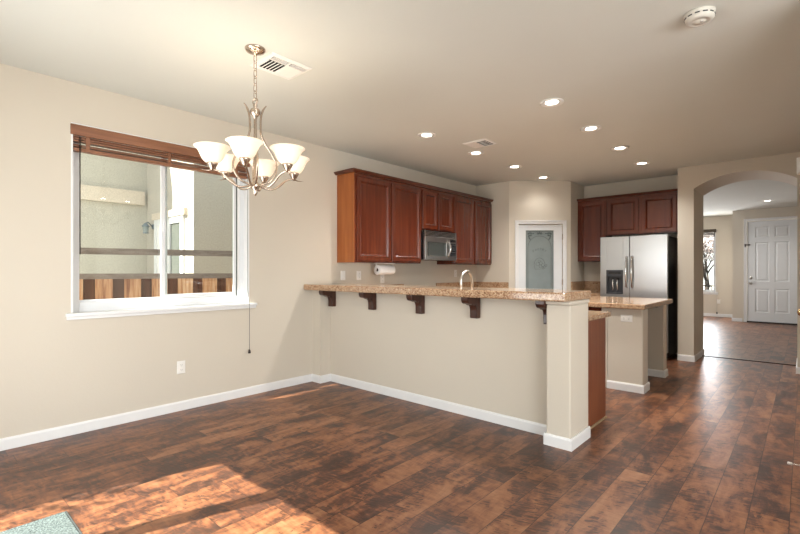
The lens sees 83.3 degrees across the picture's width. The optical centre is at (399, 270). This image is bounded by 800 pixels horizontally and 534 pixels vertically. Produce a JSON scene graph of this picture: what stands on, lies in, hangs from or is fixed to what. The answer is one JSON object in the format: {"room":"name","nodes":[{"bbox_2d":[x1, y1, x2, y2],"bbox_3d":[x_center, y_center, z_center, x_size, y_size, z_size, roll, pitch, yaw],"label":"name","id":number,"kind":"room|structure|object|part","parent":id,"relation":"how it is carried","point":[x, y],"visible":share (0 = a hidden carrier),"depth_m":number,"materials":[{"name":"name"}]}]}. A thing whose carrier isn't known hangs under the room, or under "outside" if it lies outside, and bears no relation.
{"room":"dining area","nodes":[
{"label":"dining area","id":0,"kind":"room"},
{"bbox_2d":[0,63,475,438],"bbox_3d":[-1.070,-0.100,5.254,0.160,2.740,7.180,0,0,42],"label":"wall","id":1,"kind":"structure","parent":0,"point":[56,371],"depth_m":3.80,"materials":[{"name":"paint"}]},
{"bbox_2d":[65,122,256,319],"bbox_3d":[-2.076,-0.388,4.101,0.177,1.535,1.617,0,0,42],"label":"window","id":2,"kind":"structure","parent":1,"relation":"in","point":[166,303],"depth_m":4.07,"materials":[{"name":"white plastic"}]},
{"bbox_3d":[-2.376,-0.420,3.872,0.023,1.370,0.703,0,0,42],"label":"sash","id":3,"kind":"part","parent":2,"relation":"part of","materials":[{"name":"clear glass"}]},
{"bbox_2d":[70,123,250,352],"bbox_3d":[-2.050,-0.155,4.051,0.117,1.978,1.513,0,0,42],"label":"window blind","id":4,"kind":"object","parent":2,"relation":"attached to","point":[75,129],"visible":0.84,"depth_m":3.85,"materials":[{"name":"brown wood"}]},
{"bbox_3d":[-2.074,-0.955,4.072,0.052,0.026,1.477,0,0,42],"label":"rail","id":5,"kind":"part","parent":4,"relation":"part of","materials":[{"name":"brown wood"}]},
{"bbox_3d":[-1.540,-0.125,4.577,0.043,1.870,0.005,0,0,42],"label":"lift cord","id":6,"kind":"part","parent":4,"relation":"part of","materials":[{"name":"fabric"}]},
{"bbox_3d":[-2.054,0.353,4.081,0.117,0.053,1.617,0,0,42],"label":"sill","id":7,"kind":"part","parent":2,"relation":"part of","materials":[{"name":"white wood"}]},
{"bbox_3d":[-1.919,-0.422,4.338,0.023,1.345,0.732,0,0,42],"label":"sash","id":8,"kind":"part","parent":2,"relation":"part of","materials":[{"name":"white plastic"}]},
{"bbox_2d":[177,360,184,373],"bbox_3d":[-1.993,0.878,4.101,0.009,0.115,0.073,0,0,42],"label":"wall outlet","id":9,"kind":"object","parent":1,"relation":"attached to","point":[180,364],"visible":1,"depth_m":4.10,"materials":[{"name":"white plastic"}]},
{"bbox_2d":[0,374,590,451],"bbox_3d":[-0.944,1.228,3.023,3.012,0.084,3.830,0,0,42],"label":"baseboard","id":10,"kind":"structure","parent":1,"relation":"attached to","point":[25,439],"depth_m":3.86,"materials":[{"name":"white wood"}]},
{"bbox_2d":[341,271,344,279],"bbox_3d":[-0.699,0.055,5.540,0.010,0.115,0.073,0,0,42],"label":"light switch","id":11,"kind":"object","parent":1,"relation":"attached to","point":[342,272],"visible":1,"depth_m":5.53,"materials":[{"name":"white plastic"}]},
{"bbox_2d":[357,271,360,279],"bbox_3d":[-0.522,0.057,5.737,0.009,0.115,0.073,0,0,42],"label":"wall outlet","id":12,"kind":"object","parent":1,"relation":"attached to","point":[358,272],"visible":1,"depth_m":5.73,"materials":[{"name":"white plastic"}]},
{"bbox_2d":[337,172,420,263],"bbox_3d":[-0.231,-0.631,5.820,0.329,1.058,1.233,0,0,42],"label":"upper cabinet","id":13,"kind":"object","parent":1,"relation":"attached to","point":[379,219],"visible":0.99,"depth_m":5.53,"materials":[{"name":"brown wood"}]},
{"bbox_3d":[-0.650,-0.631,5.375,0.302,1.058,0.010,0,0,42],"label":"panel","id":14,"kind":"part","parent":13,"relation":"part of","materials":[{"name":"orange wood"}]},
{"bbox_3d":[-0.313,-0.621,5.503,0.027,0.998,0.578,0,0,42],"label":"door","id":15,"kind":"part","parent":13,"relation":"part of","materials":[{"name":"brown wood"}]},
{"bbox_3d":[0.089,-0.621,5.950,0.027,0.998,0.578,0,0,42],"label":"door","id":16,"kind":"part","parent":13,"relation":"part of","materials":[{"name":"brown wood"}]},
{"bbox_2d":[334,168,492,201],"bbox_3d":[0.385,-1.177,6.488,0.352,0.035,3.150,0,0,42],"label":"crown molding","id":17,"kind":"structure","parent":13,"relation":"attached to","point":[349,170],"depth_m":5.91,"materials":[{"name":"brown wood"}]},
{"bbox_2d":[380,275,383,282],"bbox_3d":[-0.234,0.105,6.056,0.009,0.115,0.073,0,0,42],"label":"wall outlet","id":18,"kind":"object","parent":1,"relation":"attached to","point":[381,276],"visible":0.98,"depth_m":6.04,"materials":[{"name":"white plastic"}]},
{"bbox_2d":[421,187,452,232],"bbox_3d":[0.437,-0.865,6.562,0.329,0.590,0.756,0,0,42],"label":"upper cabinet","id":19,"kind":"object","parent":1,"relation":"attached to","point":[436,206],"visible":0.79,"depth_m":6.42,"materials":[{"name":"brown wood"}]},
{"bbox_3d":[0.425,-0.855,6.324,0.027,0.530,0.345,0,0,42],"label":"door","id":20,"kind":"part","parent":19,"relation":"part of","materials":[{"name":"brown wood"}]},
{"bbox_2d":[421,230,455,260],"bbox_3d":[0.476,-0.360,6.527,0.433,0.411,0.744,0,0,42],"label":"microwave","id":21,"kind":"object","parent":19,"relation":"attached to","point":[435,245],"visible":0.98,"depth_m":6.38,"materials":[{"name":"silver metal"}]},
{"bbox_3d":[0.519,-0.318,6.360,0.032,0.325,0.554,0,0,42],"label":"door","id":22,"kind":"part","parent":21,"relation":"part of","materials":[{"name":"silver metal"}]},
{"bbox_3d":[0.768,-0.318,6.639,0.030,0.325,0.187,0,0,42],"label":"control panel","id":23,"kind":"part","parent":21,"relation":"part of","materials":[{"name":"silver metal"}]},
{"bbox_3d":[0.670,-0.855,6.596,0.027,0.530,0.345,0,0,42],"label":"door","id":24,"kind":"part","parent":19,"relation":"part of","materials":[{"name":"brown wood"}]},
{"bbox_2d":[437,194,491,264],"bbox_3d":[1.061,-0.631,7.256,0.329,1.058,1.103,0,0,42],"label":"upper cabinet","id":25,"kind":"object","parent":1,"relation":"attached to","point":[472,217],"visible":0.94,"depth_m":7.11,"materials":[{"name":"brown wood"}]},
{"bbox_3d":[0.990,-0.621,6.952,0.027,0.998,0.515,0,0,42],"label":"door","id":26,"kind":"part","parent":25,"relation":"part of","materials":[{"name":"brown wood"}]},
{"bbox_3d":[1.363,-0.621,7.367,0.027,0.998,0.505,0,0,42],"label":"door","id":27,"kind":"part","parent":25,"relation":"part of","materials":[{"name":"brown wood"}]},
{"bbox_2d":[312,290,330,375],"bbox_3d":[-0.907,0.743,5.202,0.152,1.055,0.150,0,0,42],"label":"wall","id":28,"kind":"structure","parent":0,"point":[321,312],"depth_m":5.15,"materials":[{"name":"paint"}]},
{"bbox_2d":[0,0,799,185],"bbox_3d":[2.541,-1.520,2.973,8.800,0.100,8.620,0,0,42],"label":"ceiling","id":29,"kind":"structure","parent":0,"point":[383,74],"depth_m":3.33,"materials":[{"name":"paint"}]},
{"bbox_2d":[193,44,309,195],"bbox_3d":[-0.958,-0.983,2.979,0.733,0.975,0.742,0,0,42],"label":"chandelier","id":30,"kind":"object","parent":29,"relation":"hanging from","point":[245,148],"visible":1,"depth_m":2.88,"materials":[{"name":"silver metal"}]},
{"bbox_3d":[-1.178,-0.731,2.826,0.220,0.105,0.220,0,0,42],"label":"lamp shade","id":31,"kind":"part","parent":30,"relation":"part of","materials":[{"name":"white glass"}]},
{"bbox_3d":[-1.108,-0.593,2.875,0.313,0.102,0.014,0,0,-35],"label":"arm","id":32,"kind":"part","parent":30,"relation":"part of","materials":[{"name":"silver metal"}]},
{"bbox_3d":[-1.201,-0.731,3.093,0.220,0.105,0.220,0,0,42],"label":"lamp shade","id":33,"kind":"part","parent":30,"relation":"part of","materials":[{"name":"white glass"}]},
{"bbox_3d":[-1.123,-0.593,3.056,0.313,0.102,0.014,0,0,25],"label":"arm","id":34,"kind":"part","parent":30,"relation":"part of","materials":[{"name":"silver metal"}]},
{"bbox_3d":[-1.037,-0.834,2.944,0.117,0.540,0.013,0,0,-24],"label":"curved rod","id":35,"kind":"part","parent":30,"relation":"part of","materials":[{"name":"silver metal"}]},
{"bbox_3d":[-0.936,-0.731,2.712,0.220,0.105,0.220,0,0,42],"label":"lamp shade","id":36,"kind":"part","parent":30,"relation":"part of","materials":[{"name":"white glass"}]},
{"bbox_3d":[-0.943,-0.593,2.797,0.013,0.102,0.313,0,0,-5],"label":"arm","id":37,"kind":"part","parent":30,"relation":"part of","materials":[{"name":"silver metal"}]},
{"bbox_3d":[-0.993,-0.834,3.057,0.013,0.540,0.117,0,0,-24],"label":"curved rod","id":38,"kind":"part","parent":30,"relation":"part of","materials":[{"name":"silver metal"}]},
{"bbox_3d":[-0.924,-0.834,2.900,0.013,0.540,0.117,0,0,-24],"label":"curved rod","id":39,"kind":"part","parent":30,"relation":"part of","materials":[{"name":"silver metal"}]},
{"bbox_3d":[-0.981,-0.731,3.246,0.220,0.105,0.220,0,0,42],"label":"lamp shade","id":40,"kind":"part","parent":30,"relation":"part of","materials":[{"name":"white glass"}]},
{"bbox_3d":[-0.880,-0.834,3.013,0.117,0.540,0.013,0,0,-24],"label":"curved rod","id":41,"kind":"part","parent":30,"relation":"part of","materials":[{"name":"silver metal"}]},
{"bbox_3d":[-0.794,-0.593,2.901,0.313,0.102,0.014,0,0,25],"label":"arm","id":42,"kind":"part","parent":30,"relation":"part of","materials":[{"name":"silver metal"}]},
{"bbox_3d":[-0.809,-0.593,3.083,0.313,0.102,0.014,0,0,-35],"label":"arm","id":43,"kind":"part","parent":30,"relation":"part of","materials":[{"name":"silver metal"}]},
{"bbox_3d":[-0.716,-0.731,2.865,0.220,0.105,0.220,0,0,42],"label":"lamp shade","id":44,"kind":"part","parent":30,"relation":"part of","materials":[{"name":"white glass"}]},
{"bbox_3d":[-0.738,-0.731,3.132,0.220,0.105,0.220,0,0,42],"label":"lamp shade","id":45,"kind":"part","parent":30,"relation":"part of","materials":[{"name":"white glass"}]},
{"bbox_2d":[250,52,311,79],"bbox_3d":[-0.854,-1.462,3.237,0.290,0.016,0.330,0,0,42],"label":"ceiling vent","id":46,"kind":"object","parent":29,"relation":"in","point":[273,63],"visible":0.99,"depth_m":3.21,"materials":[{"name":"white plastic"}]},
{"bbox_2d":[417,132,435,137],"bbox_3d":[0.289,-1.465,4.866,0.202,0.010,0.202,0,0,42],"label":"recessed light","id":47,"kind":"object","parent":29,"relation":"in","point":[424,134],"visible":1,"depth_m":4.85,"materials":[{"name":"beige"}]},
{"bbox_2d":[468,151,483,155],"bbox_3d":[0.948,-1.465,5.605,0.202,0.010,0.202,0,0,42],"label":"recessed light","id":48,"kind":"object","parent":29,"relation":"in","point":[473,153],"visible":1,"depth_m":5.60,"materials":[{"name":"beige"}]},
{"bbox_2d":[462,138,496,147],"bbox_3d":[0.917,-1.462,5.182,0.300,0.016,0.260,0,0,42],"label":"ceiling vent","id":49,"kind":"object","parent":29,"relation":"in","point":[482,142],"visible":1,"depth_m":5.15,"materials":[{"name":"white plastic"}]},
{"bbox_2d":[507,165,521,168],"bbox_3d":[1.614,-1.465,6.337,0.202,0.010,0.202,0,0,42],"label":"recessed light","id":50,"kind":"object","parent":29,"relation":"in","point":[510,166],"visible":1,"depth_m":6.32,"materials":[{"name":"beige"}]},
{"bbox_2d":[537,176,549,178],"bbox_3d":[2.248,-1.465,7.072,0.202,0.010,0.202,0,0,42],"label":"recessed light","id":51,"kind":"object","parent":29,"relation":"in","point":[540,177],"visible":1,"depth_m":7.06,"materials":[{"name":"beige"}]},
{"bbox_2d":[540,98,563,106],"bbox_3d":[1.323,-1.465,3.922,0.202,0.010,0.202,0,0,42],"label":"recessed light","id":52,"kind":"object","parent":29,"relation":"in","point":[551,102],"visible":1,"depth_m":3.92,"materials":[{"name":"white plastic"}]},
{"bbox_2d":[580,125,601,131],"bbox_3d":[1.969,-1.465,4.639,0.202,0.010,0.202,0,0,42],"label":"recessed light","id":53,"kind":"object","parent":29,"relation":"in","point":[591,128],"visible":1,"depth_m":4.63,"materials":[{"name":"beige"}]},
{"bbox_2d":[611,146,628,150],"bbox_3d":[2.631,-1.465,5.382,0.202,0.010,0.202,0,0,42],"label":"recessed light","id":54,"kind":"object","parent":29,"relation":"in","point":[618,148],"visible":1,"depth_m":5.39,"materials":[{"name":"beige"}]},
{"bbox_2d":[634,161,649,165],"bbox_3d":[3.299,-1.465,6.139,0.202,0.010,0.202,0,0,42],"label":"recessed light","id":55,"kind":"object","parent":29,"relation":"in","point":[644,162],"visible":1,"depth_m":6.14,"materials":[{"name":"beige"}]},
{"bbox_2d":[683,5,715,27],"bbox_3d":[1.708,-1.441,2.566,0.156,0.058,0.156,0,0,42],"label":"smoke detector","id":56,"kind":"object","parent":29,"relation":"attached to","point":[702,15],"visible":1,"depth_m":2.53,"materials":[{"name":"plastic"}]},
{"bbox_2d":[0,316,799,533],"bbox_3d":[4.943,1.330,5.642,8.800,0.120,15.800,0,0,42],"label":"floor","id":57,"kind":"structure","parent":0,"point":[708,448],"depth_m":2.92,"materials":[{"name":"brown wood"}]},
{"bbox_2d":[0,511,81,533],"bbox_3d":[-1.604,1.264,1.839,0.945,0.012,0.588,0,0,42],"label":"door mat","id":58,"kind":"object","parent":57,"relation":"on","point":[60,523],"visible":1,"depth_m":2.21,"materials":[{"name":"fabric"}]},
{"bbox_2d":[588,307,601,310],"bbox_3d":[2.185,0.834,5.691,1.035,0.872,1.057,0,0,42],"label":"base cabinet","id":59,"kind":"object","parent":57,"relation":"on","point":[589,308],"visible":0.02,"depth_m":5.01,"materials":[{"name":"brown wood"}]},
{"bbox_2d":[588,296,672,309],"bbox_3d":[2.368,0.371,5.595,1.535,0.053,1.315,0,0,42],"label":"countertop","id":60,"kind":"structure","parent":59,"relation":"on","point":[595,301],"depth_m":4.96,"materials":[{"name":"stone"}]},
{"bbox_2d":[588,317,606,428],"bbox_3d":[0.737,0.834,4.449,2.304,0.872,0.650,0,0,42],"label":"base cabinet","id":61,"kind":"object","parent":57,"relation":"on","point":[596,328],"visible":0.1,"depth_m":3.74,"materials":[{"name":"brown wood"}]},
{"bbox_2d":[588,310,610,320],"bbox_3d":[0.747,0.377,4.467,2.343,0.043,0.690,0,0,42],"label":"countertop","id":62,"kind":"structure","parent":61,"relation":"on","point":[592,315],"depth_m":3.76,"materials":[{"name":"stone"}]},
{"bbox_2d":[460,270,473,286],"bbox_3d":[0.688,0.173,4.486,0.116,0.364,0.245,0,0,42],"label":"kitchen faucet","id":63,"kind":"object","parent":62,"relation":"on","point":[465,271],"visible":0.54,"depth_m":4.49,"materials":[{"name":"metal"}]},
{"bbox_2d":[600,234,677,358],"bbox_3d":[3.638,0.373,6.864,0.905,1.793,0.790,0,0,42],"label":"refrigerator","id":64,"kind":"object","parent":57,"relation":"on","point":[645,266],"visible":0.62,"depth_m":6.58,"materials":[{"name":"silver metal"}]},
{"bbox_3d":[3.253,0.320,6.806,0.410,1.670,0.060,0,0,42],"label":"freezer door","id":65,"kind":"part","parent":64,"relation":"part of","materials":[{"name":"silver metal"}]},
{"bbox_3d":[3.341,0.015,6.649,0.030,0.486,0.073,0,0,42],"label":"handle","id":66,"kind":"part","parent":64,"relation":"part of","materials":[{"name":"silver metal"}]},
{"bbox_3d":[3.398,0.015,6.598,0.030,0.486,0.073,0,0,42],"label":"handle","id":67,"kind":"part","parent":64,"relation":"part of","materials":[{"name":"silver metal"}]},
{"bbox_3d":[3.592,0.320,6.501,0.487,1.670,0.060,0,0,42],"label":"fridge door","id":68,"kind":"part","parent":64,"relation":"part of","materials":[{"name":"silver metal"}]},
{"bbox_2d":[702,355,795,365],"bbox_3d":[4.928,1.266,6.391,1.105,0.009,0.055,0,0,42],"label":"threshold","id":69,"kind":"object","parent":57,"relation":"on","point":[702,355],"visible":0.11,"depth_m":6.35,"materials":[{"name":"brown wood"}]},
{"bbox_3d":[1.173,0.834,7.151,0.617,0.872,1.140,0,0,42],"label":"base cabinet","id":70,"kind":"object","parent":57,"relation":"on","visible":0},
{"bbox_2d":[436,282,508,287],"bbox_3d":[1.168,0.291,7.157,0.619,0.213,1.157,0,0,42],"label":"countertop","id":71,"kind":"structure","parent":70,"relation":"on","point":[453,284],"depth_m":7.48,"materials":[{"name":"stone"}]},
{"bbox_3d":[3.165,0.834,7.418,0.470,0.872,0.617,0,0,42],"label":"base cabinet","id":72,"kind":"object","parent":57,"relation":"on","visible":0},
{"bbox_2d":[571,281,599,295],"bbox_3d":[3.162,0.286,7.412,0.485,0.223,0.649,0,0,42],"label":"countertop","id":73,"kind":"structure","parent":72,"relation":"on","point":[593,286],"depth_m":7.66,"materials":[{"name":"stone"}]},
{"bbox_2d":[331,291,546,424],"bbox_3d":[0.179,0.743,4.416,2.818,1.055,0.135,0,0,42],"label":"wall","id":74,"kind":"structure","parent":0,"point":[496,361],"depth_m":4.09,"materials":[{"name":"paint"}]},
{"bbox_2d":[319,291,335,306],"bbox_3d":[-0.822,0.310,5.096,0.070,0.190,0.195,0,0,42],"label":"corbel","id":75,"kind":"object","parent":74,"relation":"attached to","point":[331,295],"visible":0.79,"depth_m":5.11,"materials":[{"name":"brown wood"}]},
{"bbox_2d":[359,293,375,309],"bbox_3d":[-0.335,0.310,4.658,0.070,0.190,0.195,0,0,42],"label":"corbel","id":76,"kind":"object","parent":74,"relation":"attached to","point":[371,297],"visible":0.87,"depth_m":4.67,"materials":[{"name":"brown wood"}]},
{"bbox_2d":[406,295,424,313],"bbox_3d":[0.146,0.310,4.225,0.070,0.190,0.195,0,0,42],"label":"corbel","id":77,"kind":"object","parent":74,"relation":"attached to","point":[419,300],"visible":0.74,"depth_m":4.24,"materials":[{"name":"brown wood"}]},
{"bbox_2d":[304,283,590,301],"bbox_3d":[0.195,0.183,4.298,2.997,0.064,0.530,0,0,42],"label":"countertop","id":78,"kind":"structure","parent":74,"relation":"on","point":[552,295],"depth_m":3.71,"materials":[{"name":"stone"}]},
{"bbox_2d":[461,297,479,318],"bbox_3d":[0.600,0.310,3.816,0.070,0.190,0.195,0,0,42],"label":"corbel","id":79,"kind":"object","parent":74,"relation":"attached to","point":[474,303],"visible":0.82,"depth_m":3.83,"materials":[{"name":"brown wood"}]},
{"bbox_2d":[476,181,508,281],"bbox_3d":[1.589,-0.100,7.624,0.623,2.740,0.100,0,0,42],"label":"wall","id":80,"kind":"structure","parent":0,"point":[498,271],"depth_m":7.51,"materials":[{"name":"paint"}]},
{"bbox_2d":[509,181,570,289],"bbox_3d":[2.290,-0.100,7.422,1.003,2.740,0.100,0,0,1],"label":"wall","id":81,"kind":"structure","parent":0,"point":[528,200],"depth_m":7.37,"materials":[{"name":"paint"}]},
{"bbox_2d":[515,220,566,289],"bbox_3d":[2.303,0.221,7.364,0.836,2.098,0.105,0,0,1],"label":"door","id":82,"kind":"structure","parent":81,"relation":"in","point":[538,248],"depth_m":7.38,"materials":[{"name":"white paint"}]},
{"bbox_3d":[2.293,-0.180,7.399,0.458,0.970,0.006,0,0,1],"label":"glass","id":83,"kind":"part","parent":82,"relation":"part of","materials":[{"name":"glass"}]},
{"bbox_2d":[546,299,589,438],"bbox_3d":[1.258,0.743,3.374,0.196,1.055,0.376,0,0,42],"label":"wall","id":84,"kind":"structure","parent":0,"point":[567,322],"depth_m":3.25,"materials":[{"name":"paint"}]},
{"bbox_2d":[535,301,547,323],"bbox_3d":[1.090,0.310,3.375,0.070,0.190,0.195,0,0,42],"label":"corbel","id":85,"kind":"object","parent":84,"relation":"attached to","point":[542,305],"visible":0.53,"depth_m":3.33,"materials":[{"name":"brown wood"}]},
{"bbox_2d":[571,182,583,281],"bbox_3d":[2.959,-0.100,7.627,0.100,2.740,0.603,0,0,42],"label":"wall","id":86,"kind":"structure","parent":0,"point":[577,191],"depth_m":7.53,"materials":[{"name":"paint"}]},
{"bbox_2d":[602,308,607,386],"bbox_3d":[2.597,0.834,5.324,0.058,0.872,1.080,0,0,42],"label":"wall","id":87,"kind":"structure","parent":0,"point":[603,309],"depth_m":4.91,"materials":[{"name":"paint"}]},
{"bbox_2d":[608,308,647,384],"bbox_3d":[2.455,0.834,4.857,0.352,0.872,0.205,0,0,42],"label":"wall","id":88,"kind":"structure","parent":0,"point":[627,341],"depth_m":4.77,"materials":[{"name":"paint"}]},
{"bbox_2d":[621,315,632,321],"bbox_3d":[2.398,0.502,4.764,0.115,0.073,0.009,0,0,42],"label":"wall outlet","id":89,"kind":"object","parent":88,"relation":"attached to","point":[624,318],"visible":1,"depth_m":4.76,"materials":[{"name":"white plastic"}]},
{"bbox_2d":[607,380,649,393],"bbox_3d":[2.461,1.228,4.852,0.366,0.084,0.233,0,0,42],"label":"baseboard","id":90,"kind":"structure","parent":88,"relation":"attached to","point":[642,389],"depth_m":4.75,"materials":[{"name":"white wood"}]},
{"bbox_2d":[584,175,677,353],"bbox_3d":[3.181,-0.100,7.914,3.140,2.740,0.120,0,0,42],"label":"wall","id":91,"kind":"structure","parent":0,"point":[591,269],"depth_m":7.41,"materials":[{"name":"paint"}]},
{"bbox_2d":[578,199,610,261],"bbox_3d":[3.260,-0.662,7.538,0.456,1.015,0.332,0,0,42],"label":"upper cabinet","id":92,"kind":"object","parent":91,"relation":"attached to","point":[591,213],"visible":0.76,"depth_m":7.43,"materials":[{"name":"brown wood"}]},
{"bbox_2d":[606,191,677,236],"bbox_3d":[3.814,-0.870,7.039,1.028,0.600,0.332,0,0,42],"label":"upper cabinet","id":93,"kind":"object","parent":91,"relation":"attached to","point":[649,214],"visible":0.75,"depth_m":6.91,"materials":[{"name":"brown wood"}]},
{"bbox_3d":[3.516,-0.860,7.102,0.455,0.550,0.027,0,0,42],"label":"door","id":94,"kind":"part","parent":93,"relation":"part of","materials":[{"name":"brown wood"}]},
{"bbox_2d":[577,188,677,201],"bbox_3d":[3.534,-1.188,7.071,1.488,0.035,0.050,0,0,42],"label":"crown molding","id":95,"kind":"structure","parent":93,"relation":"attached to","point":[668,190],"depth_m":7.01,"materials":[{"name":"brown wood"}]},
{"bbox_3d":[3.889,-0.860,6.766,0.465,0.550,0.027,0,0,42],"label":"door","id":96,"kind":"part","parent":93,"relation":"part of","materials":[{"name":"brown wood"}]},
{"bbox_2d":[648,305,666,370],"bbox_3d":[3.063,0.834,5.534,0.350,0.872,0.155,0,0,42],"label":"wall","id":97,"kind":"structure","parent":0,"point":[657,316],"depth_m":5.42,"materials":[{"name":"paint"}]},
{"bbox_2d":[648,369,667,377],"bbox_3d":[3.067,1.228,5.521,0.354,0.084,0.169,0,0,42],"label":"baseboard","id":98,"kind":"structure","parent":97,"relation":"attached to","point":[651,372],"depth_m":5.40,"materials":[{"name":"white wood"}]},
{"bbox_2d":[703,215,731,313],"bbox_3d":[8.035,-0.125,13.312,3.135,2.790,0.140,0,0,42],"label":"wall","id":99,"kind":"structure","parent":0,"point":[722,224],"depth_m":12.43,"materials":[{"name":"paint"}]},
{"bbox_2d":[703,232,717,294],"bbox_3d":[8.479,-0.255,12.859,1.020,1.830,0.140,0,0,42],"label":"window","id":100,"kind":"structure","parent":99,"relation":"attached to","point":[709,292],"depth_m":12.58,"materials":[{"name":"white plastic"}]},
{"bbox_3d":[8.455,0.625,12.833,1.020,0.070,0.070,0,0,42],"label":"sill","id":101,"kind":"part","parent":100,"relation":"part of","materials":[{"name":"white wood"}]},
{"bbox_2d":[703,229,717,313],"bbox_3d":[8.467,0.010,12.803,0.948,2.360,0.093,0,0,42],"label":"window blind","id":102,"kind":"object","parent":99,"relation":"attached to","point":[706,231],"visible":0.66,"depth_m":12.63,"materials":[{"name":"brown wood"}]},
{"bbox_2d":[703,313,731,317],"bbox_3d":[8.028,1.228,13.214,3.015,0.084,0.014,0,0,42],"label":"baseboard","id":103,"kind":"structure","parent":99,"relation":"attached to","point":[704,314],"depth_m":12.49,"materials":[{"name":"white wood"}]},
{"bbox_2d":[678,152,799,366],"bbox_3d":[4.785,-0.125,6.214,1.500,2.790,0.800,0,0,42],"label":"wall","id":104,"kind":"structure","parent":0,"point":[694,182],"depth_m":6.33,"materials":[{"name":"paint"}]},
{"bbox_2d":[677,348,704,361],"bbox_3d":[4.306,1.228,6.646,0.209,0.084,0.828,0,0,42],"label":"baseboard","id":105,"kind":"structure","parent":104,"relation":"attached to","point":[698,355],"depth_m":6.37,"materials":[{"name":"white wood"}]},
{"bbox_2d":[796,361,799,373],"bbox_3d":[5.207,1.228,5.825,0.114,0.084,0.814,0,0,42],"label":"baseboard","id":106,"kind":"structure","parent":104,"relation":"attached to","point":[797,368],"depth_m":5.55,"materials":[{"name":"white wood"}]},
{"bbox_2d":[703,180,796,216],"bbox_3d":[7.819,-1.570,8.838,8.800,0.100,7.200,0,0,42],"label":"ceiling","id":107,"kind":"structure","parent":0,"point":[748,194],"depth_m":9.31,"materials":[{"name":"paint"}]},
{"bbox_2d":[732,206,796,321],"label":"wall","id":108,"kind":"structure","parent":0,"point":[738,217],"depth_m":11.29,"materials":[{"name":"paint"}]},
{"bbox_2d":[732,318,741,321],"bbox_3d":[8.844,1.228,11.727,0.214,0.084,1.094,0,0,42],"label":"baseboard","id":109,"kind":"structure","parent":108,"relation":"attached to","point":[733,319],"depth_m":11.31,"materials":[{"name":"white wood"}]},
{"bbox_2d":[744,216,796,324],"bbox_3d":[9.006,-0.011,10.896,1.084,2.562,0.152,0,0,42],"label":"door","id":110,"kind":"structure","parent":108,"relation":"attached to","point":[770,247],"depth_m":10.90,"materials":[{"name":"white paint"}]},
{"bbox_3d":[3.659,-0.100,3.931,0.120,2.740,4.100,0,0,42],"label":"wall","id":111,"kind":"structure","parent":0,"visible":0},
{"bbox_2d":[797,157,799,174],"bbox_3d":[3.576,-0.935,3.992,0.085,0.140,0.120,0,0,42],"label":"door chime","id":112,"kind":"object","parent":111,"relation":"attached to","point":[798,158],"visible":1,"depth_m":3.97,"materials":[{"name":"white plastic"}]},
{"label":"outside","id":113,"kind":"structure","parent":0,"visible":0},
{"bbox_3d":[6.690,1.520,7.433,80.000,0.200,100.000,0,0,42],"label":"ground","id":114,"kind":"structure","parent":113,"visible":0},
{"bbox_2d":[79,144,232,273],"bbox_3d":[-3.819,-1.905,10.332,6.500,6.650,11.750,0,0,42],"label":"neighbor house","id":115,"kind":"structure","parent":114,"relation":"on","point":[118,196],"depth_m":7.05,"materials":[{"name":"grey paint"}]},
{"bbox_2d":[142,222,153,233],"bbox_3d":[-4.142,-0.709,7.386,0.124,0.198,0.182,0,0,42],"label":"wall lantern","id":116,"kind":"object","parent":115,"relation":"attached to","point":[145,226],"visible":0.98,"depth_m":7.34,"materials":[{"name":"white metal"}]},
{"bbox_3d":[-4.162,-0.676,7.365,0.092,0.102,0.092,0,0,-26],"label":"glass","id":117,"kind":"part","parent":116,"relation":"part of","materials":[{"name":"glass"}]},
{"bbox_3d":[-3.601,0.245,7.001,1.120,2.150,0.030,0,0,42],"label":"patio door","id":118,"kind":"part","parent":115,"relation":"part of","materials":[{"name":"white plastic"}]},
{"bbox_3d":[-3.396,0.295,6.826,0.380,2.050,0.008,0,0,42],"label":"pane","id":119,"kind":"part","parent":115,"relation":"part of","materials":[{"name":"clear glass"}]},
{"bbox_2d":[79,248,232,299],"bbox_3d":[-2.469,0.570,4.958,3.050,1.700,0.140,0,0,-32],"label":"wooden fence","id":120,"kind":"object","parent":114,"relation":"on","point":[125,285],"visible":0.16,"depth_m":4.76,"materials":[{"name":"brown wood"}]},
{"bbox_3d":[-2.446,0.054,4.920,2.970,0.056,0.050,0,0,-32],"label":"rail","id":121,"kind":"part","parent":120,"relation":"part of","materials":[{"name":"wood"}]},
{"bbox_3d":[-2.446,-0.200,4.920,2.970,0.064,0.050,0,0,-32],"label":"rail","id":122,"kind":"part","parent":120,"relation":"part of","materials":[{"name":"wood"}]},
{"bbox_2d":[703,232,713,289],"bbox_3d":[10.095,-0.268,14.995,2.568,3.482,1.270,0,0,-25],"label":"bare tree","id":123,"kind":"object","parent":114,"relation":"on","point":[706,241],"visible":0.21,"depth_m":15.05,"materials":[{"name":"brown plant"}]},
{"bbox_3d":[-0.197,-0.052,5.835,0.060,0.100,0.340,0,0,42],"label":"paper towel holder","id":124,"kind":"object","parent":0,"visible":0},
{"bbox_2d":[374,265,394,274],"bbox_3d":[-0.197,-0.014,5.835,0.124,0.124,0.282,0,0,42],"label":"paper towel roll","id":125,"kind":"object","parent":124,"relation":"hanging from","point":[382,269],"visible":1,"depth_m":5.77,"materials":[{"name":"white paper"}]}
]}

